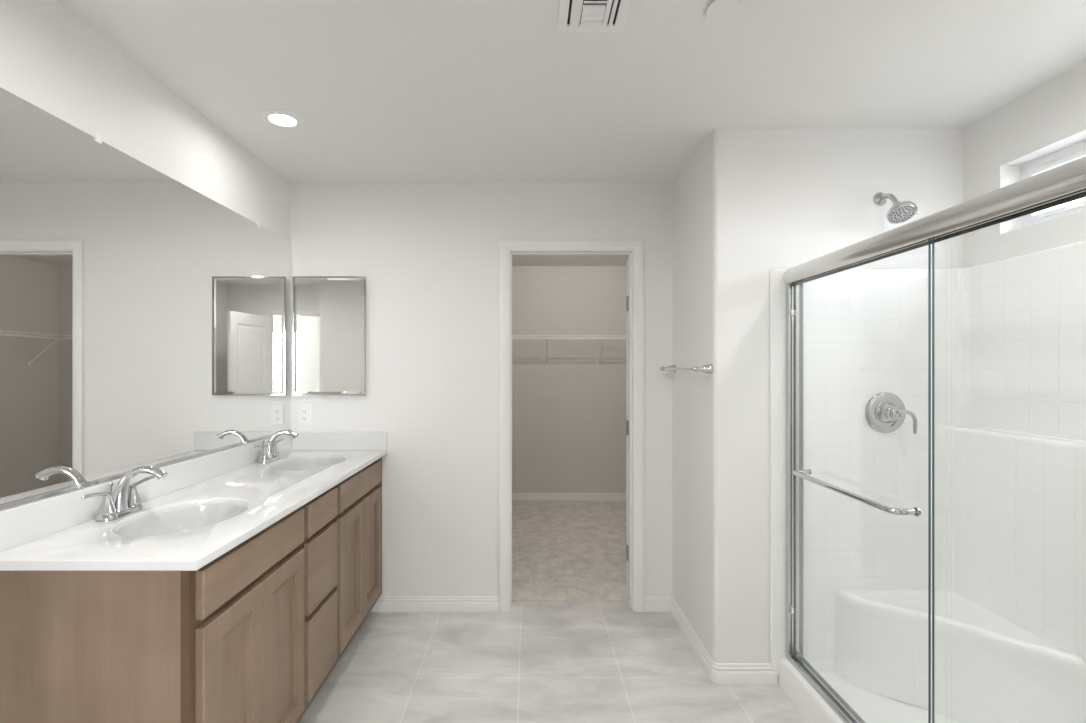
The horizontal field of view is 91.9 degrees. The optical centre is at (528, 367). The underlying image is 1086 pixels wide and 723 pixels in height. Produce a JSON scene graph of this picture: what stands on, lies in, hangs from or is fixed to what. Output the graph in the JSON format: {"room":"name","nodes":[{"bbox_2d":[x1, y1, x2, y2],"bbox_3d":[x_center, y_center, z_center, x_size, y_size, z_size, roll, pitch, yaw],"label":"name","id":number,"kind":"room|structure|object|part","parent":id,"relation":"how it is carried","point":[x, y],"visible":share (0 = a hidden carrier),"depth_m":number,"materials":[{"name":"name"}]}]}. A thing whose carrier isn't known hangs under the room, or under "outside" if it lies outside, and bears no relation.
{"room":"bathroom","nodes":[
{"label":"bathroom","id":0,"kind":"room"},
{"bbox_2d":[0,0,289,240],"bbox_3d":[-1.414,0.166,1.119,0.120,2.435,3.737,0,0,0],"label":"wall","id":1,"kind":"structure","parent":0,"point":[51,59],"depth_m":1.76,"materials":[{"name":"white paint"}]},
{"bbox_2d":[0,87,290,510],"bbox_3d":[-1.349,-0.183,2.130,0.009,1.094,1.690,0,0,0],"label":"vanity mirror","id":2,"kind":"object","parent":1,"relation":"attached to","point":[145,319],"visible":0.96,"depth_m":1.71,"materials":[{"name":"silver metal"}]},
{"bbox_2d":[0,435,291,551],"bbox_3d":[-1.343,0.416,2.129,0.019,0.102,1.714,0,0,0],"label":"backsplash","id":3,"kind":"structure","parent":1,"relation":"attached to","point":[28,522],"depth_m":1.61,"materials":[{"name":"white stone"}]},
{"bbox_2d":[293,276,366,394],"bbox_3d":[-1.121,-0.178,2.971,0.411,0.670,0.032,0,0,0],"label":"medicine cabinet","id":4,"kind":"object","parent":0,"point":[330,312],"visible":1,"depth_m":2.96,"materials":[{"name":"silver mirror"}]},
{"bbox_2d":[290,183,671,595],"bbox_3d":[0.398,0.166,3.045,3.744,2.435,0.115,0,0,0],"label":"wall","id":5,"kind":"structure","parent":0,"point":[427,254],"depth_m":2.99,"materials":[{"name":"white paint"}]},
{"bbox_2d":[298,405,310,424],"bbox_3d":[-1.271,0.269,2.983,0.070,0.114,0.008,0,0,0],"label":"wall outlet","id":6,"kind":"object","parent":5,"relation":"attached to","point":[304,411],"visible":1,"depth_m":2.98,"materials":[{"name":"white plastic"}]},
{"bbox_2d":[301,409,306,413],"bbox_3d":[-1.271,0.249,2.980,0.034,0.028,0.002,0,0,0],"label":"receptacle","id":7,"kind":"object","parent":6,"relation":"attached to","point":[303,411],"depth_m":2.98,"materials":[{"name":"grey plastic"}]},
{"bbox_2d":[301,416,306,420],"bbox_3d":[-1.271,0.289,2.980,0.034,0.028,0.002,0,0,0],"label":"receptacle","id":8,"kind":"object","parent":6,"relation":"attached to","point":[303,418],"depth_m":2.98,"materials":[{"name":"grey plastic"}]},
{"bbox_2d":[370,596,498,611],"bbox_3d":[-0.536,1.342,2.980,0.737,0.082,0.014,0,0,0],"label":"baseboard","id":9,"kind":"structure","parent":5,"relation":"attached to","point":[384,603],"depth_m":2.97,"materials":[{"name":"white paint"}]},
{"bbox_2d":[499,240,643,611],"bbox_3d":[0.245,0.329,3.045,0.826,2.108,0.151,0,0,0],"label":"door frame","id":10,"kind":"structure","parent":5,"relation":"attached to","point":[635,247],"depth_m":2.97,"materials":[{"name":"white paint"}]},
{"bbox_2d":[626,259,628,597],"bbox_3d":[0.911,0.363,3.233,0.702,2.015,0.048,0,0,-20],"label":"door","id":11,"kind":"structure","parent":5,"relation":"in","point":[627,260],"depth_m":3.13,"materials":[{"name":"white paint"}]},
{"bbox_2d":[298,501,808,722],"bbox_3d":[0.358,1.429,2.315,3.624,0.108,6.250,0,0,0],"label":"floor","id":12,"kind":"structure","parent":0,"point":[531,662],"depth_m":2.49,"materials":[{"name":"tile"}]},
{"bbox_2d":[0,507,303,722],"bbox_3d":[-1.081,0.939,1.606,0.542,0.888,0.638,0,0,0],"label":"base cabinet","id":13,"kind":"object","parent":12,"relation":"on","point":[222,641],"visible":0.9,"depth_m":1.29,"materials":[{"name":"brown wood"}]},
{"bbox_3d":[-0.821,0.947,1.458,0.022,0.583,0.292,0,0,0],"label":"cabinet door","id":14,"kind":"part","parent":13,"relation":"part of","materials":[{"name":"brown wood"}]},
{"bbox_3d":[-0.842,0.889,1.606,0.020,0.788,0.638,0,0,0],"label":"frame","id":15,"kind":"part","parent":13,"relation":"part of","materials":[{"name":"brown wood"}]},
{"bbox_3d":[-0.821,0.947,1.756,0.022,0.583,0.294,0,0,0],"label":"cabinet door","id":16,"kind":"part","parent":13,"relation":"part of","materials":[{"name":"brown wood"}]},
{"bbox_2d":[301,487,336,716],"bbox_3d":[-1.081,0.939,2.087,0.542,0.888,0.325,0,0,0],"label":"base cabinet","id":17,"kind":"object","parent":12,"relation":"on","point":[319,544],"visible":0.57,"depth_m":2.04,"materials":[{"name":"brown wood"}]},
{"bbox_3d":[-0.821,1.091,2.089,0.022,0.293,0.288,0,0,0],"label":"drawer","id":18,"kind":"part","parent":17,"relation":"part of","materials":[{"name":"brown wood"}]},
{"bbox_3d":[-0.821,0.788,2.089,0.022,0.266,0.288,0,0,0],"label":"drawer","id":19,"kind":"part","parent":17,"relation":"part of","materials":[{"name":"brown wood"}]},
{"bbox_3d":[-0.821,0.570,2.089,0.022,0.122,0.288,0,0,0],"label":"drawer","id":20,"kind":"part","parent":17,"relation":"part of","materials":[{"name":"brown wood"}]},
{"bbox_2d":[334,457,381,665],"bbox_3d":[-1.081,0.939,2.617,0.542,0.888,0.734,0,0,0],"label":"base cabinet","id":21,"kind":"object","parent":12,"relation":"on","point":[358,518],"visible":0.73,"depth_m":2.52,"materials":[{"name":"brown wood"}]},
{"bbox_2d":[0,432,386,570],"bbox_3d":[-1.078,0.490,2.129,0.550,0.251,1.714,0,0,0],"label":"countertop","id":22,"kind":"structure","parent":21,"relation":"on","point":[205,507],"depth_m":1.72,"materials":[{"name":"white stone"}]},
{"bbox_2d":[81,466,167,521],"bbox_3d":[-1.287,0.388,1.660,0.214,0.155,0.214,0,0,44],"label":"faucet","id":23,"kind":"object","parent":22,"relation":"on","point":[125,500],"visible":1,"depth_m":1.65,"materials":[{"name":"silver metal"}]},
{"bbox_3d":[-1.290,0.385,1.570,0.018,0.027,0.104,0,0,-2],"label":"lever","id":24,"kind":"part","parent":23,"relation":"part of","materials":[{"name":"silver metal"}]},
{"bbox_3d":[-1.292,0.424,1.610,0.057,0.078,0.057,0,0,0],"label":"handle","id":25,"kind":"part","parent":23,"relation":"part of","materials":[{"name":"silver metal"}]},
{"bbox_3d":[-1.321,0.413,1.662,0.012,0.106,0.012,0,0,0],"label":"lift rod","id":26,"kind":"part","parent":23,"relation":"part of","materials":[{"name":"silver metal"}]},
{"bbox_3d":[-1.292,0.459,1.662,0.056,0.014,0.158,0,0,0],"label":"plate","id":27,"kind":"part","parent":23,"relation":"part of","materials":[{"name":"silver metal"}]},
{"bbox_3d":[-1.292,0.424,1.714,0.057,0.078,0.057,0,0,0],"label":"handle","id":28,"kind":"part","parent":23,"relation":"part of","materials":[{"name":"silver metal"}]},
{"bbox_3d":[-1.233,0.386,1.662,0.179,0.150,0.054,0,0,0],"label":"spout","id":29,"kind":"part","parent":23,"relation":"part of","materials":[{"name":"silver metal"}]},
{"bbox_3d":[-1.290,0.385,1.754,0.018,0.027,0.104,0,0,2],"label":"lever","id":30,"kind":"part","parent":23,"relation":"part of","materials":[{"name":"silver metal"}]},
{"bbox_2d":[113,501,248,536],"bbox_3d":[-1.085,0.546,1.668,0.326,0.139,0.424,0,0,0],"label":"sink","id":31,"kind":"object","parent":22,"relation":"in","point":[167,518],"depth_m":1.78,"materials":[{"name":"white ceramic"}]},
{"bbox_2d":[254,430,298,463],"bbox_3d":[-1.287,0.388,2.618,0.214,0.155,0.214,0,0,44],"label":"faucet","id":32,"kind":"object","parent":22,"relation":"on","point":[269,453],"visible":1,"depth_m":2.61,"materials":[{"name":"silver metal"}]},
{"bbox_3d":[-1.290,0.385,2.528,0.018,0.027,0.104,0,0,-2],"label":"lever","id":33,"kind":"part","parent":32,"relation":"part of","materials":[{"name":"silver metal"}]},
{"bbox_3d":[-1.292,0.424,2.568,0.057,0.078,0.057,0,0,0],"label":"handle","id":34,"kind":"part","parent":32,"relation":"part of","materials":[{"name":"silver metal"}]},
{"bbox_3d":[-1.292,0.459,2.620,0.056,0.014,0.158,0,0,0],"label":"plate","id":35,"kind":"part","parent":32,"relation":"part of","materials":[{"name":"silver metal"}]},
{"bbox_3d":[-1.292,0.424,2.672,0.057,0.078,0.057,0,0,0],"label":"handle","id":36,"kind":"part","parent":32,"relation":"part of","materials":[{"name":"silver metal"}]},
{"bbox_3d":[-1.233,0.386,2.620,0.179,0.150,0.054,0,0,0],"label":"spout","id":37,"kind":"part","parent":32,"relation":"part of","materials":[{"name":"silver metal"}]},
{"bbox_2d":[271,456,344,469],"bbox_3d":[-1.085,0.546,2.605,0.326,0.139,0.424,0,0,0],"label":"sink","id":38,"kind":"object","parent":22,"relation":"in","point":[289,462],"depth_m":2.75,"materials":[{"name":"white ceramic"}]},
{"bbox_3d":[-0.821,0.947,2.426,0.022,0.583,0.308,0,0,0],"label":"cabinet door","id":39,"kind":"part","parent":21,"relation":"part of","materials":[{"name":"brown wood"}]},
{"bbox_3d":[-0.821,0.947,2.739,0.022,0.583,0.307,0,0,0],"label":"cabinet door","id":40,"kind":"part","parent":21,"relation":"part of","materials":[{"name":"brown wood"}]},
{"bbox_2d":[770,240,1085,722],"bbox_3d":[1.488,0.473,1.548,0.852,1.819,1.519,0,0,0],"label":"shower surround","id":41,"kind":"object","parent":12,"relation":"on","point":[1010,333],"visible":0.99,"depth_m":2.19,"materials":[{"name":"white plastic"}]},
{"bbox_2d":[865,392,917,433],"bbox_3d":[1.560,0.197,2.249,0.177,0.177,0.094,0,0,0],"label":"shower valve","id":42,"kind":"object","parent":41,"relation":"attached to","point":[885,412],"visible":1,"depth_m":2.28,"materials":[{"name":"silver metal"}]},
{"bbox_3d":[1.601,0.230,2.219,0.080,0.104,0.028,0,0,10],"label":"lever","id":43,"kind":"part","parent":42,"relation":"part of","materials":[{"name":"silver metal"}]},
{"bbox_2d":[783,156,1085,722],"bbox_3d":[1.133,0.416,1.548,0.118,1.705,1.496,0,0,0],"label":"shower door","id":44,"kind":"structure","parent":41,"relation":"attached to","point":[1065,183],"depth_m":1.72,"materials":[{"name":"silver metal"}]},
{"bbox_3d":[1.145,0.427,1.887,0.007,1.633,0.776,0,0,0],"label":"glass panel","id":45,"kind":"part","parent":44,"relation":"part of","materials":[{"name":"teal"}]},
{"bbox_3d":[1.173,0.427,1.169,0.007,1.633,0.701,0,0,0],"label":"glass panel","id":46,"kind":"part","parent":44,"relation":"part of","materials":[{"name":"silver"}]},
{"bbox_3d":[1.153,-0.400,1.548,0.078,0.072,1.496,0,0,0],"label":"header rail","id":47,"kind":"part","parent":44,"relation":"part of","materials":[{"name":"silver metal"}]},
{"bbox_2d":[512,266,625,492],"bbox_3d":[0.635,0.166,5.490,3.270,2.435,0.100,0,0,0],"label":"wall","id":48,"kind":"structure","parent":0,"point":[569,413],"depth_m":5.44,"materials":[{"name":"white paint"}]},
{"bbox_2d":[512,493,625,500],"bbox_3d":[0.635,1.342,4.296,3.070,0.082,2.288,0,0,0],"label":"baseboard","id":49,"kind":"structure","parent":48,"relation":"attached to","point":[515,496],"depth_m":5.43,"materials":[{"name":"white paint"}]},
{"bbox_2d":[512,335,625,365],"bbox_3d":[0.480,-0.167,5.284,2.740,0.302,0.311,0,0,0],"label":"wire shelf","id":50,"kind":"object","parent":48,"relation":"attached to","point":[524,337],"visible":0.4,"depth_m":5.13,"materials":[{"name":"white metal"}]},
{"bbox_3d":[0.480,-0.297,5.134,2.740,0.040,0.011,0,0,0],"label":"rail","id":51,"kind":"part","parent":50,"relation":"part of","materials":[{"name":"white plastic"}]},
{"bbox_2d":[56,0,1085,265],"bbox_3d":[0.408,-1.102,2.335,3.724,0.100,6.410,0,0,0],"label":"ceiling","id":52,"kind":"structure","parent":0,"point":[383,91],"depth_m":1.88,"materials":[{"name":"white paint"}]},
{"bbox_2d":[261,109,303,127],"bbox_3d":[-1.038,-1.047,2.220,0.166,0.008,0.166,0,0,0],"label":"recessed light","id":53,"kind":"object","parent":52,"relation":"in","point":[280,118],"visible":1,"depth_m":2.20,"materials":[{"name":"white plastic"}]},
{"bbox_2d":[557,0,630,31],"bbox_3d":[0.191,-1.045,1.485,0.202,0.014,0.300,0,0,0],"label":"ceiling vent","id":54,"kind":"object","parent":52,"relation":"in","point":[574,15],"visible":1,"depth_m":1.56,"materials":[{"name":"grey metal"}]},
{"bbox_2d":[706,0,739,19],"bbox_3d":[0.567,-1.048,1.530,0.094,0.008,0.094,0,0,0],"label":"sprinkler cover","id":55,"kind":"object","parent":52,"relation":"attached to","point":[718,9],"visible":1,"depth_m":1.53,"materials":[{"name":"white paint"}]},
{"bbox_2d":[672,128,962,662],"bbox_3d":[1.427,0.166,2.648,1.215,2.435,0.677,0,0,0],"label":"wall","id":56,"kind":"structure","parent":0,"point":[749,202],"depth_m":2.31,"materials":[{"name":"white paint"}]},
{"bbox_2d":[660,364,712,373],"bbox_3d":[0.775,0.007,2.634,0.086,0.049,0.626,0,0,0],"label":"towel bar","id":57,"kind":"object","parent":56,"relation":"attached to","point":[708,369],"visible":1,"depth_m":2.34,"materials":[{"name":"silver metal"}]},
{"bbox_3d":[0.775,0.007,2.922,0.086,0.049,0.049,0,0,0],"label":"post","id":58,"kind":"part","parent":57,"relation":"part of","materials":[{"name":"silver metal"}]},
{"bbox_3d":[0.775,0.007,2.345,0.086,0.049,0.049,0,0,0],"label":"post","id":59,"kind":"part","parent":57,"relation":"part of","materials":[{"name":"silver metal"}]},
{"bbox_2d":[644,596,777,683],"bbox_3d":[0.825,1.342,2.621,0.262,0.082,0.804,0,0,-22],"label":"baseboard","id":60,"kind":"structure","parent":56,"relation":"attached to","point":[719,673],"depth_m":2.31,"materials":[{"name":"white paint"}]},
{"bbox_2d":[873,192,918,223],"bbox_3d":[1.554,-0.688,2.217,0.126,0.166,0.184,0,0,0],"label":"showerhead","id":61,"kind":"object","parent":56,"relation":"attached to","point":[900,212],"visible":1,"depth_m":2.18,"materials":[{"name":"silver metal"}]},
{"bbox_3d":[1.547,-0.716,2.251,0.021,0.075,0.116,0,0,0],"label":"arm","id":62,"kind":"part","parent":61,"relation":"part of","materials":[{"name":"silver metal"}]},
{"bbox_2d":[963,61,1085,266],"bbox_3d":[1.974,0.166,1.488,0.120,2.435,1.644,0,0,0],"label":"wall","id":63,"kind":"structure","parent":0,"point":[1050,118],"depth_m":2.05,"materials":[{"name":"white paint"}]},
{"bbox_2d":[1020,139,1085,228],"bbox_3d":[2.011,-0.678,1.520,0.050,0.277,1.220,0,0,0],"label":"window","id":64,"kind":"structure","parent":63,"relation":"in","point":[1073,152],"depth_m":1.99,"materials":[{"name":"white glass"}]},
{"bbox_3d":[2.016,-0.678,1.520,0.006,0.161,1.104,0,0,0],"label":"pane","id":65,"kind":"part","parent":64,"relation":"part of","materials":[{"name":"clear glass"}]}
]}

